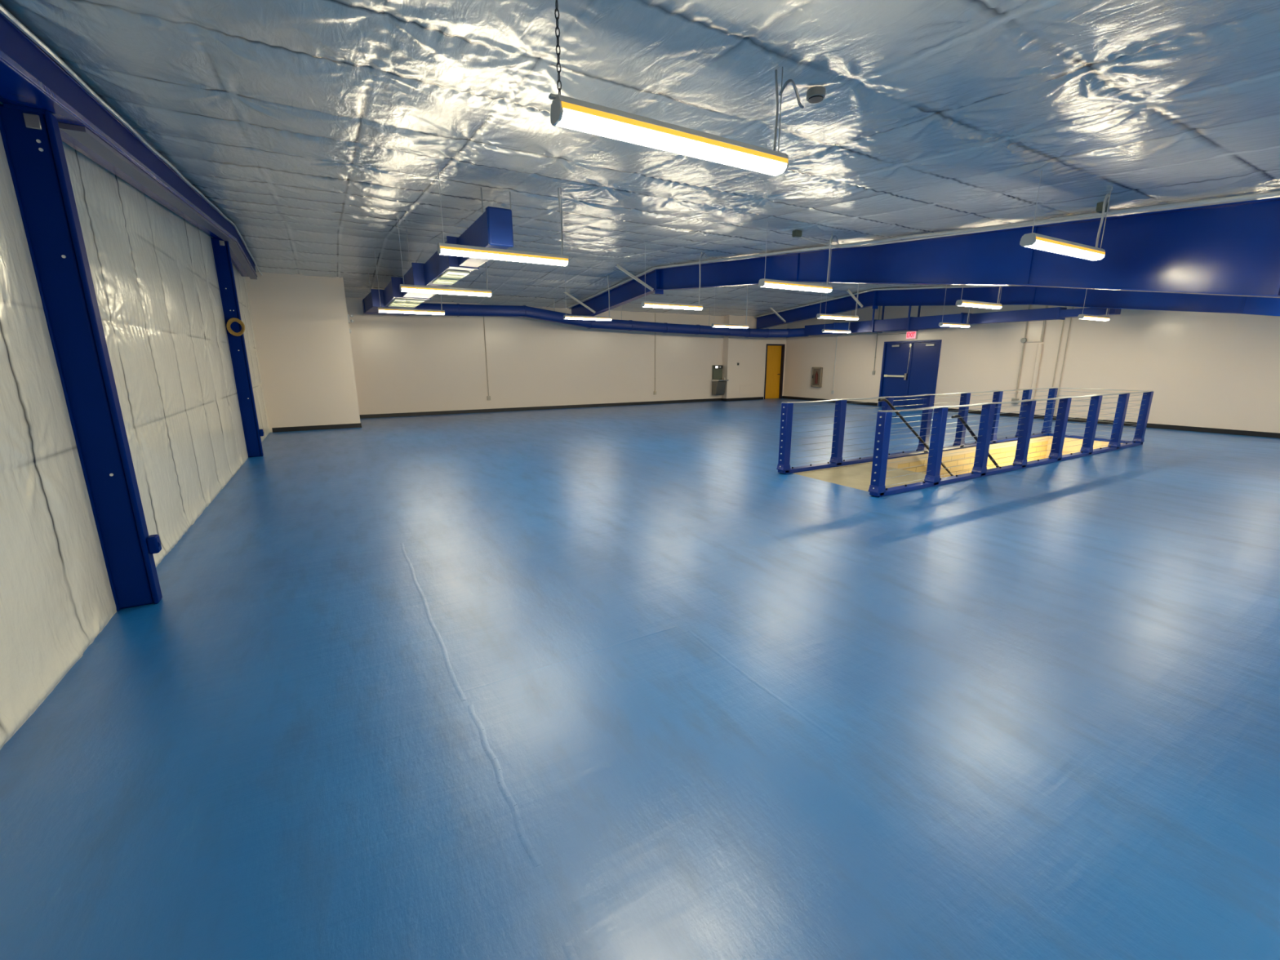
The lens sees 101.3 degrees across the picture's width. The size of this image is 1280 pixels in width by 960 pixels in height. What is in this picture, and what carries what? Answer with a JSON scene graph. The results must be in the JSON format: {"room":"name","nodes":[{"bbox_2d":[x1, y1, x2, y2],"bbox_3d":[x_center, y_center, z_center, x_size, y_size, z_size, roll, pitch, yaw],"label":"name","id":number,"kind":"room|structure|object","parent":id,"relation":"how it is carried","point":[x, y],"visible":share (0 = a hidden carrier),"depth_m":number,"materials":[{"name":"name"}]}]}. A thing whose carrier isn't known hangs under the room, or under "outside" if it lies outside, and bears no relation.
{"room":"empty warehouse","nodes":[
{"label":"empty warehouse","id":0,"kind":"room"},
{"bbox_2d":[0,102,271,750],"bbox_3d":[-3.666,-1.115,3.557,0.050,3.660,18.100,-7,15,-29],"label":"wall","id":1,"kind":"structure","parent":0,"point":[153,272],"depth_m":3.64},
{"bbox_2d":[0,13,257,279],"bbox_3d":[-3.381,-2.074,3.125,0.255,1.450,17.250,-7,15,-29],"label":"beam","id":2,"kind":"structure","parent":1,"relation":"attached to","point":[30,77],"depth_m":3.27,"materials":[{"name":"blue metal"}]},
{"bbox_2d":[0,4,262,275],"bbox_3d":[-5.019,-3.046,6.097,0.035,0.883,15.482,-7,15,-29],"label":"trim","id":3,"kind":"structure","parent":2,"relation":"attached to","point":[6,14],"depth_m":3.10,"materials":[{"name":"grey metal"}]},
{"bbox_2d":[245,271,360,432],"bbox_3d":[-8.049,-3.015,12.631,1.900,3.376,2.360,-7,15,-29],"label":"wall","id":4,"kind":"structure","parent":0,"point":[300,322],"depth_m":11.62,"materials":[{"name":"beige paint"}]},
{"bbox_2d":[271,422,361,432],"bbox_3d":[-7.943,-1.417,12.988,1.752,0.100,2.272,-7,15,-29],"label":"baseboard","id":5,"kind":"structure","parent":4,"relation":"attached to","point":[359,424],"depth_m":12.01,"materials":[{"name":"black plastic"}]},
{"bbox_2d":[345,297,724,414],"bbox_3d":[-2.326,-3.982,17.167,12.650,3.228,0.150,-7,15,-29],"label":"wall","id":6,"kind":"structure","parent":0,"point":[411,363],"depth_m":16.29,"materials":[{"name":"beige paint"}]},
{"bbox_2d":[347,314,353,323],"bbox_3d":[-6.713,-3.740,12.161,0.120,0.190,0.155,-7,15,-29],"label":"emergency light","id":7,"kind":"object","parent":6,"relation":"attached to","point":[348,315],"visible":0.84,"depth_m":12.10,"materials":[{"name":"grey plastic"}]},
{"bbox_2d":[483,316,490,399],"bbox_3d":[-4.620,-3.798,15.736,0.100,2.783,0.040,-7,15,-29],"label":"conduit","id":8,"kind":"object","parent":6,"relation":"attached to","point":[488,396],"visible":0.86,"depth_m":15.80,"materials":[{"name":"grey metal"}]},
{"bbox_2d":[359,395,782,418],"bbox_3d":[-0.911,-2.582,18.046,15.618,0.100,0.312,-7,15,-29],"label":"baseboard","id":9,"kind":"structure","parent":6,"relation":"attached to","point":[461,411],"depth_m":16.94,"materials":[{"name":"black plastic"}]},
{"bbox_2d":[653,313,656,395],"bbox_3d":[0.541,-4.455,18.642,0.100,2.813,0.040,-7,15,-29],"label":"conduit","id":10,"kind":"object","parent":6,"relation":"attached to","point":[655,391],"visible":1,"depth_m":18.69,"materials":[{"name":"grey metal"}]},
{"bbox_2d":[711,364,728,395],"bbox_3d":[3.060,-3.811,20.030,0.470,1.120,0.458,-7,15,-29],"label":"fountain","id":11,"kind":"object","parent":6,"relation":"attached to","point":[718,384],"visible":1,"depth_m":20.05,"materials":[{"name":"grey paint"}]},
{"bbox_2d":[711,379,728,382],"bbox_3d":[3.060,-3.797,20.033,0.470,0.090,0.458,-7,15,-29],"label":"basin","id":12,"kind":"object","parent":11,"relation":"in","point":[713,380],"depth_m":19.92,"materials":[{"name":"silver metal"}]},
{"bbox_2d":[0,398,1279,959],"bbox_3d":[3.306,-0.391,9.194,17.730,0.281,20.620,-7,15,-29],"label":"floor","id":13,"kind":"structure","parent":0,"point":[1050,692],"depth_m":2.33,"materials":[{"name":"blue rubber"}]},
{"bbox_2d":[0,102,162,611],"bbox_3d":[-3.199,-0.619,3.063,0.273,2.908,0.110,-7,15,-29],"label":"wall column","id":14,"kind":"structure","parent":13,"relation":"on","point":[33,144],"depth_m":2.99,"materials":[{"name":"blue metal"}]},
{"bbox_2d":[210,237,263,457],"bbox_3d":[-6.323,-2.017,8.297,0.273,3.337,0.110,-7,15,-29],"label":"wall column","id":15,"kind":"structure","parent":13,"relation":"on","point":[221,251],"depth_m":8.25,"materials":[{"name":"blue metal"}]},
{"bbox_2d":[226,317,244,336],"bbox_3d":[-6.269,-2.372,8.135,0.233,0.276,0.063,-7,15,-29],"label":"cable coil","id":16,"kind":"object","parent":15,"relation":"hanging from","point":[230,321],"visible":1,"depth_m":8.13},
{"bbox_2d":[795,462,943,491],"bbox_3d":[5.076,1.199,8.498,6.060,3.070,1.310,-7,15,-29],"label":"staircase","id":17,"kind":"structure","parent":13,"relation":"attached to","point":[858,476],"depth_m":7.09,"materials":[{"name":"brown wood"}]},
{"bbox_2d":[878,397,953,475],"bbox_3d":[5.096,-0.171,8.812,3.812,2.526,0.099,-7,15,-29],"label":"handrail","id":18,"kind":"object","parent":17,"relation":"attached to","point":[886,401],"visible":0.41,"depth_m":8.04,"materials":[{"name":"black metal"}]},
{"bbox_2d":[776,386,1153,497],"bbox_3d":[5.569,-0.850,8.349,7.581,0.977,1.587,-7,15,-29],"label":"stair railing","id":19,"kind":"object","parent":13,"relation":"on","point":[990,411],"visible":0.99,"depth_m":7.62,"materials":[{"name":"metal"}]},
{"bbox_2d":[0,0,1279,316],"bbox_3d":[3.294,-3.462,8.504,17.470,1.263,20.395,-7,15,-29],"label":"ceiling","id":20,"kind":"structure","parent":0,"point":[311,126],"depth_m":3.19,"materials":[{"name":"metal"}]},
{"bbox_2d":[374,253,444,315],"bbox_3d":[-4.517,-3.841,10.286,1.222,1.108,0.110,-7,15,-29],"label":"ceiling light","id":21,"kind":"object","parent":20,"relation":"hanging from","point":[395,310],"visible":0.85,"depth_m":10.34,"materials":[{"name":"white"}]},
{"bbox_2d":[396,215,492,296],"bbox_3d":[-2.715,-3.091,7.296,1.222,0.957,0.110,-7,15,-29],"label":"ceiling light","id":22,"kind":"object","parent":20,"relation":"hanging from","point":[403,287],"visible":0.91,"depth_m":7.33,"materials":[{"name":"white plastic"}]},
{"bbox_2d":[437,166,568,266],"bbox_3d":[-1.262,-2.427,4.885,1.222,0.711,0.110,-7,15,-29],"label":"ceiling light","id":23,"kind":"object","parent":20,"relation":"hanging from","point":[447,249],"visible":1,"depth_m":4.91,"materials":[{"name":"white plastic"}]},
{"bbox_2d":[563,275,612,320],"bbox_3d":[-1.240,-4.342,12.432,1.222,1.050,0.110,-7,15,-29],"label":"ceiling light","id":24,"kind":"object","parent":20,"relation":"hanging from","point":[565,317],"visible":1,"depth_m":12.51,"materials":[{"name":"white"}]},
{"bbox_2d":[640,244,708,310],"bbox_3d":[0.646,-3.487,9.101,1.392,0.985,0.110,-7,15,-29],"label":"ceiling light","id":25,"kind":"object","parent":20,"relation":"hanging from","point":[644,304],"visible":1,"depth_m":9.12,"materials":[{"name":"white"}]},
{"bbox_2d":[548,0,804,176],"bbox_3d":[0.256,-1.731,2.377,1.413,0.466,0.110,-7,15,-29],"label":"ceiling light","id":26,"kind":"object","parent":20,"relation":"hanging from","point":[566,112],"visible":1,"depth_m":2.29,"materials":[{"name":"white plastic"}]},
{"bbox_2d":[711,323,748,328],"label":"ceiling light","id":27,"kind":"object","parent":20,"relation":"hanging from","point":[729,326],"depth_m":14.36,"materials":[{"name":"white plastic"}]},
{"bbox_2d":[362,186,1121,337],"bbox_3d":[1.882,-4.234,12.202,14.380,1.218,10.050,-7,15,-29],"label":"beam","id":28,"kind":"structure","parent":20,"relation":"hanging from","point":[493,228],"depth_m":13.15,"materials":[{"name":"blue metal"}]},
{"bbox_2d":[387,298,425,307],"bbox_3d":[-4.737,-3.567,10.597,0.520,0.024,1.500,-7,15,-29],"label":"diffuser","id":29,"kind":"object","parent":28,"relation":"attached to","point":[403,303],"depth_m":10.41,"materials":[{"name":"white plastic"}]},
{"bbox_2d":[431,270,470,284],"bbox_3d":[-2.679,-2.845,7.391,0.280,0.024,1.250,-7,15,-29],"label":"diffuser","id":30,"kind":"object","parent":28,"relation":"attached to","point":[444,277],"depth_m":7.23,"materials":[{"name":"white plastic"}]},
{"bbox_2d":[746,285,748,319],"label":"cable","id":31,"kind":"object","parent":20,"relation":"hanging from","point":[747,286],"depth_m":14.53,"materials":[{"name":"white metal"}]},
{"bbox_2d":[791,230,801,237],"bbox_3d":[2.042,-3.200,6.819,0.110,0.076,0.066,-7,15,-29],"label":"junction box","id":32,"kind":"object","parent":20,"relation":"attached to","point":[796,233],"visible":1,"depth_m":6.79,"materials":[{"name":"grey paint"}]},
{"bbox_2d":[758,226,839,293],"bbox_3d":[2.108,-2.845,6.773,1.392,0.745,0.110,-7,15,-29],"label":"ceiling light","id":33,"kind":"object","parent":20,"relation":"hanging from","point":[763,282],"visible":0.99,"depth_m":6.78,"materials":[{"name":"white plastic"}]},
{"bbox_2d":[806,85,826,103],"bbox_3d":[0.928,-2.030,2.767,0.096,0.046,0.096,-7,15,-29],"label":"junction box","id":34,"kind":"object","parent":20,"relation":"attached to","point":[815,95],"visible":1,"depth_m":2.74,"materials":[{"name":"grey plastic"}]},
{"bbox_2d":[822,297,850,333],"bbox_3d":[6.214,-5.231,16.464,1.222,1.163,0.110,-7,15,-29],"label":"ceiling light","id":35,"kind":"object","parent":20,"relation":"hanging from","point":[848,331],"visible":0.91,"depth_m":16.54,"materials":[{"name":"white"}]},
{"bbox_2d":[816,282,859,319],"bbox_3d":[4.287,-3.977,11.251,1.222,1.013,0.110,-7,15,-29],"label":"ceiling light","id":36,"kind":"object","parent":20,"relation":"hanging from","point":[818,315],"visible":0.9,"depth_m":11.32,"materials":[{"name":"white plastic"}]},
{"bbox_2d":[567,190,1279,308],"bbox_3d":[1.611,-3.909,9.825,0.047,0.895,15.483,-7,15,-29],"label":"trim","id":37,"kind":"structure","parent":20,"relation":"attached to","point":[1272,193],"depth_m":5.66,"materials":[{"name":"grey metal"}]},
{"bbox_2d":[568,197,1279,315],"bbox_3d":[2.826,-2.161,8.334,0.200,3.555,19.880,-7,15,-29],"label":"roof beam","id":38,"kind":"structure","parent":20,"relation":"attached to","point":[1232,248],"depth_m":5.40,"materials":[{"name":"blue metal"}]},
{"bbox_2d":[563,292,595,313],"bbox_3d":[-1.681,-4.944,14.580,0.964,0.564,0.055,-7,15,-29],"label":"brace","id":39,"kind":"object","parent":38,"relation":"attached to","point":[566,293],"visible":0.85,"depth_m":14.57,"materials":[{"name":"beige paint"}]},
{"bbox_2d":[615,264,653,291],"bbox_3d":[-0.112,-4.569,11.864,0.972,0.505,0.055,-7,15,-29],"label":"brace","id":40,"kind":"object","parent":38,"relation":"attached to","point":[618,266],"visible":1,"depth_m":11.83,"materials":[{"name":"beige paint"}]},
{"bbox_2d":[800,214,1107,248],"bbox_3d":[3.485,-2.903,6.192,3.097,0.276,0.835,10,17,39],"label":"conduit","id":41,"kind":"object","parent":20,"relation":"attached to","point":[1097,216],"visible":0.9,"depth_m":6.02,"materials":[{"name":"grey metal"}]},
{"bbox_2d":[938,284,970,327],"bbox_3d":[8.081,-4.448,13.366,1.222,1.046,0.110,-7,15,-29],"label":"ceiling light","id":42,"kind":"object","parent":20,"relation":"hanging from","point":[940,324],"visible":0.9,"depth_m":13.40,"materials":[{"name":"white"}]},
{"bbox_2d":[955,284,1002,309],"bbox_3d":[5.755,-3.304,8.815,1.222,0.770,0.110,-7,15,-29],"label":"ceiling light","id":43,"kind":"object","parent":20,"relation":"hanging from","point":[961,302],"visible":0.88,"depth_m":8.82,"materials":[{"name":"white plastic"}]},
{"bbox_2d":[755,285,1279,328],"bbox_3d":[9.469,-3.025,12.069,0.200,3.555,19.880,-7,15,-29],"label":"roof beam","id":44,"kind":"structure","parent":20,"relation":"attached to","point":[1020,295],"depth_m":12.09,"materials":[{"name":"blue metal"}]},
{"bbox_2d":[768,307,786,322],"bbox_3d":[4.882,-5.869,18.610,0.806,0.513,0.055,-7,15,-29],"label":"brace","id":45,"kind":"object","parent":44,"relation":"attached to","point":[771,308],"visible":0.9,"depth_m":18.61,"materials":[{"name":"beige paint"}]},
{"bbox_2d":[846,289,862,306],"bbox_3d":[6.503,-5.492,15.866,0.756,0.483,0.055,-7,15,-29],"label":"brace","id":46,"kind":"object","parent":44,"relation":"attached to","point":[851,294],"visible":1,"depth_m":15.83,"materials":[{"name":"beige paint"}]},
{"bbox_2d":[1019,169,1111,260],"bbox_3d":[3.587,-2.148,4.325,1.392,0.540,0.110,-7,15,-29],"label":"ceiling light","id":47,"kind":"object","parent":20,"relation":"hanging from","point":[1033,240],"visible":1,"depth_m":4.27,"materials":[{"name":"white plastic"}]},
{"bbox_2d":[1077,288,1110,320],"bbox_3d":[9.524,-3.762,10.918,1.222,0.823,0.110,-7,15,-29],"label":"ceiling light","id":48,"kind":"object","parent":20,"relation":"hanging from","point":[1087,317],"visible":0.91,"depth_m":10.90,"materials":[{"name":"white plastic"}]},
{"bbox_2d":[1095,201,1107,213],"bbox_3d":[4.243,-2.501,4.811,0.100,0.076,0.060,-7,15,-29],"label":"junction box","id":49,"kind":"object","parent":20,"relation":"attached to","point":[1100,205],"visible":0.54,"depth_m":4.79,"materials":[{"name":"grey paint"}]},
{"bbox_2d":[721,315,786,399],"bbox_3d":[4.583,-4.845,20.882,3.130,3.233,0.450,-7,15,-29],"label":"wall","id":50,"kind":"structure","parent":0,"point":[749,353],"depth_m":20.37,"materials":[{"name":"beige paint"}]},
{"bbox_2d":[738,384,754,395],"bbox_3d":[4.205,-3.550,20.673,0.740,0.400,0.018,-7,15,-29],"label":"access panel","id":51,"kind":"object","parent":50,"relation":"attached to","point":[745,389],"visible":1,"depth_m":20.66,"materials":[{"name":"beige paint"}]},
{"bbox_2d":[764,343,785,399],"bbox_3d":[5.397,-4.393,21.282,0.990,2.170,0.180,-7,15,-29],"label":"door","id":52,"kind":"structure","parent":50,"relation":"in","point":[775,353],"depth_m":21.34,"materials":[{"name":"yellow paint"}]},
{"bbox_2d":[754,285,1001,317],"bbox_3d":[8.254,-4.773,13.560,0.047,0.895,15.483,-7,15,-29],"label":"roof beam","id":53,"kind":"structure","parent":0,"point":[949,286],"depth_m":15.23,"materials":[{"name":"metal"}]},
{"bbox_2d":[887,440,1048,477],"bbox_3d":[5.271,1.107,9.392,7.290,3.100,0.020,-7,15,-29],"label":"wall","id":54,"kind":"structure","parent":0,"point":[1036,449],"depth_m":9.48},
{"bbox_2d":[793,435,1123,474],"bbox_3d":[5.597,-0.237,8.501,7.290,0.285,1.340,-7,15,-29],"label":"trim","id":55,"kind":"structure","parent":54,"relation":"attached to","point":[1076,442],"depth_m":9.83,"materials":[{"name":"paint"}]},
{"bbox_2d":[782,304,1279,433],"bbox_3d":[10.930,-3.296,13.033,0.170,3.650,20.350,-7,15,-29],"label":"wall","id":56,"kind":"structure","parent":0,"point":[1201,369],"depth_m":12.73,"materials":[{"name":"beige paint"}]},
{"bbox_2d":[810,367,822,387],"bbox_3d":[6.732,-3.927,20.023,0.150,0.750,0.460,-7,15,-29],"label":"fire extinguisher cabinet","id":57,"kind":"object","parent":56,"relation":"attached to","point":[816,372],"visible":1,"depth_m":19.97,"materials":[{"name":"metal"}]},
{"bbox_2d":[814,370,817,383],"bbox_3d":[6.726,-3.913,19.987,0.099,0.480,0.099,-7,15,-29],"label":"fire extinguisher","id":58,"kind":"object","parent":57,"relation":"on","point":[815,371],"depth_m":19.97,"materials":[{"name":"red metal"}]},
{"bbox_2d":[831,313,839,394],"bbox_3d":[7.166,-4.701,19.182,0.040,3.080,0.100,-7,15,-29],"label":"conduit","id":59,"kind":"object","parent":56,"relation":"attached to","point":[833,390],"visible":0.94,"depth_m":19.31,"materials":[{"name":"grey metal"}]},
{"bbox_2d":[871,306,906,374],"bbox_3d":[8.248,-4.718,17.253,0.040,2.467,1.105,-7,15,-29],"label":"conduit","id":60,"kind":"object","parent":56,"relation":"attached to","point":[873,371],"visible":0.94,"depth_m":17.69,"materials":[{"name":"grey plastic"}]},
{"bbox_2d":[878,339,942,408],"bbox_3d":[8.689,-3.395,16.933,0.150,2.130,1.940,-7,15,-29],"label":"door","id":61,"kind":"structure","parent":56,"relation":"in","point":[910,367],"depth_m":16.91,"materials":[{"name":"blue paint"}]},
{"bbox_2d":[906,330,917,339],"bbox_3d":[8.606,-4.592,16.627,0.063,0.240,0.340,-7,15,-29],"label":"exit sign","id":62,"kind":"object","parent":56,"relation":"attached to","point":[909,335],"visible":1,"depth_m":16.60,"materials":[{"name":"red plastic"}]},
{"bbox_2d":[1011,304,1048,404],"bbox_3d":[10.297,-3.504,13.833,0.100,2.985,0.506,-7,15,-29],"label":"riser pipe","id":63,"kind":"object","parent":56,"relation":"attached to","point":[1024,340],"visible":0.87,"depth_m":13.92,"materials":[{"name":"beige metal"}]},
{"bbox_2d":[782,395,1279,438],"bbox_3d":[10.931,-1.526,13.254,0.012,0.100,20.050,-7,15,-29],"label":"baseboard","id":64,"kind":"structure","parent":56,"relation":"attached to","point":[1277,435],"depth_m":11.92,"materials":[{"name":"black plastic"}]},
{"bbox_2d":[1031,343,1042,399],"bbox_3d":[10.416,-2.647,13.839,0.097,1.830,0.097,-7,15,-29],"label":"pipe","id":65,"kind":"object","parent":56,"relation":"attached to","point":[1040,345],"visible":0.66,"depth_m":13.75,"materials":[{"name":"beige metal"}]},
{"bbox_2d":[1052,306,1066,386],"bbox_3d":[10.640,-3.226,13.344,0.022,3.178,0.022,-7,15,-29],"label":"conduit","id":66,"kind":"object","parent":56,"relation":"attached to","point":[1065,306],"visible":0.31,"depth_m":13.34,"materials":[{"name":"beige metal"}]},
{"bbox_2d":[1053,306,1073,416],"bbox_3d":[10.715,-3.192,13.219,0.022,3.165,0.022,-7,15,-29],"label":"conduit","id":67,"kind":"object","parent":56,"relation":"attached to","point":[1073,307],"visible":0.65,"depth_m":13.27,"materials":[{"name":"beige metal"}]},
{"bbox_2d":[1045,449,1072,457],"bbox_3d":[8.810,0.776,10.630,0.120,3.180,1.580,-7,15,-29],"label":"wall","id":68,"kind":"structure","parent":0,"point":[1049,451],"depth_m":10.81,"materials":[{"name":"paint"}]},
{"bbox_3d":[5.966,1.462,8.238,7.290,2.915,0.120,-7,15,-29],"label":"stairwell","id":69,"kind":"object","parent":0,"visible":0},
{"bbox_2d":[951,414,999,467],"bbox_3d":[5.667,0.192,7.881,3.812,2.526,0.099,-7,15,-29],"label":"handrail","id":70,"kind":"object","parent":69,"relation":"attached to","point":[962,420],"visible":0.23,"depth_m":6.95,"materials":[{"name":"black metal"}]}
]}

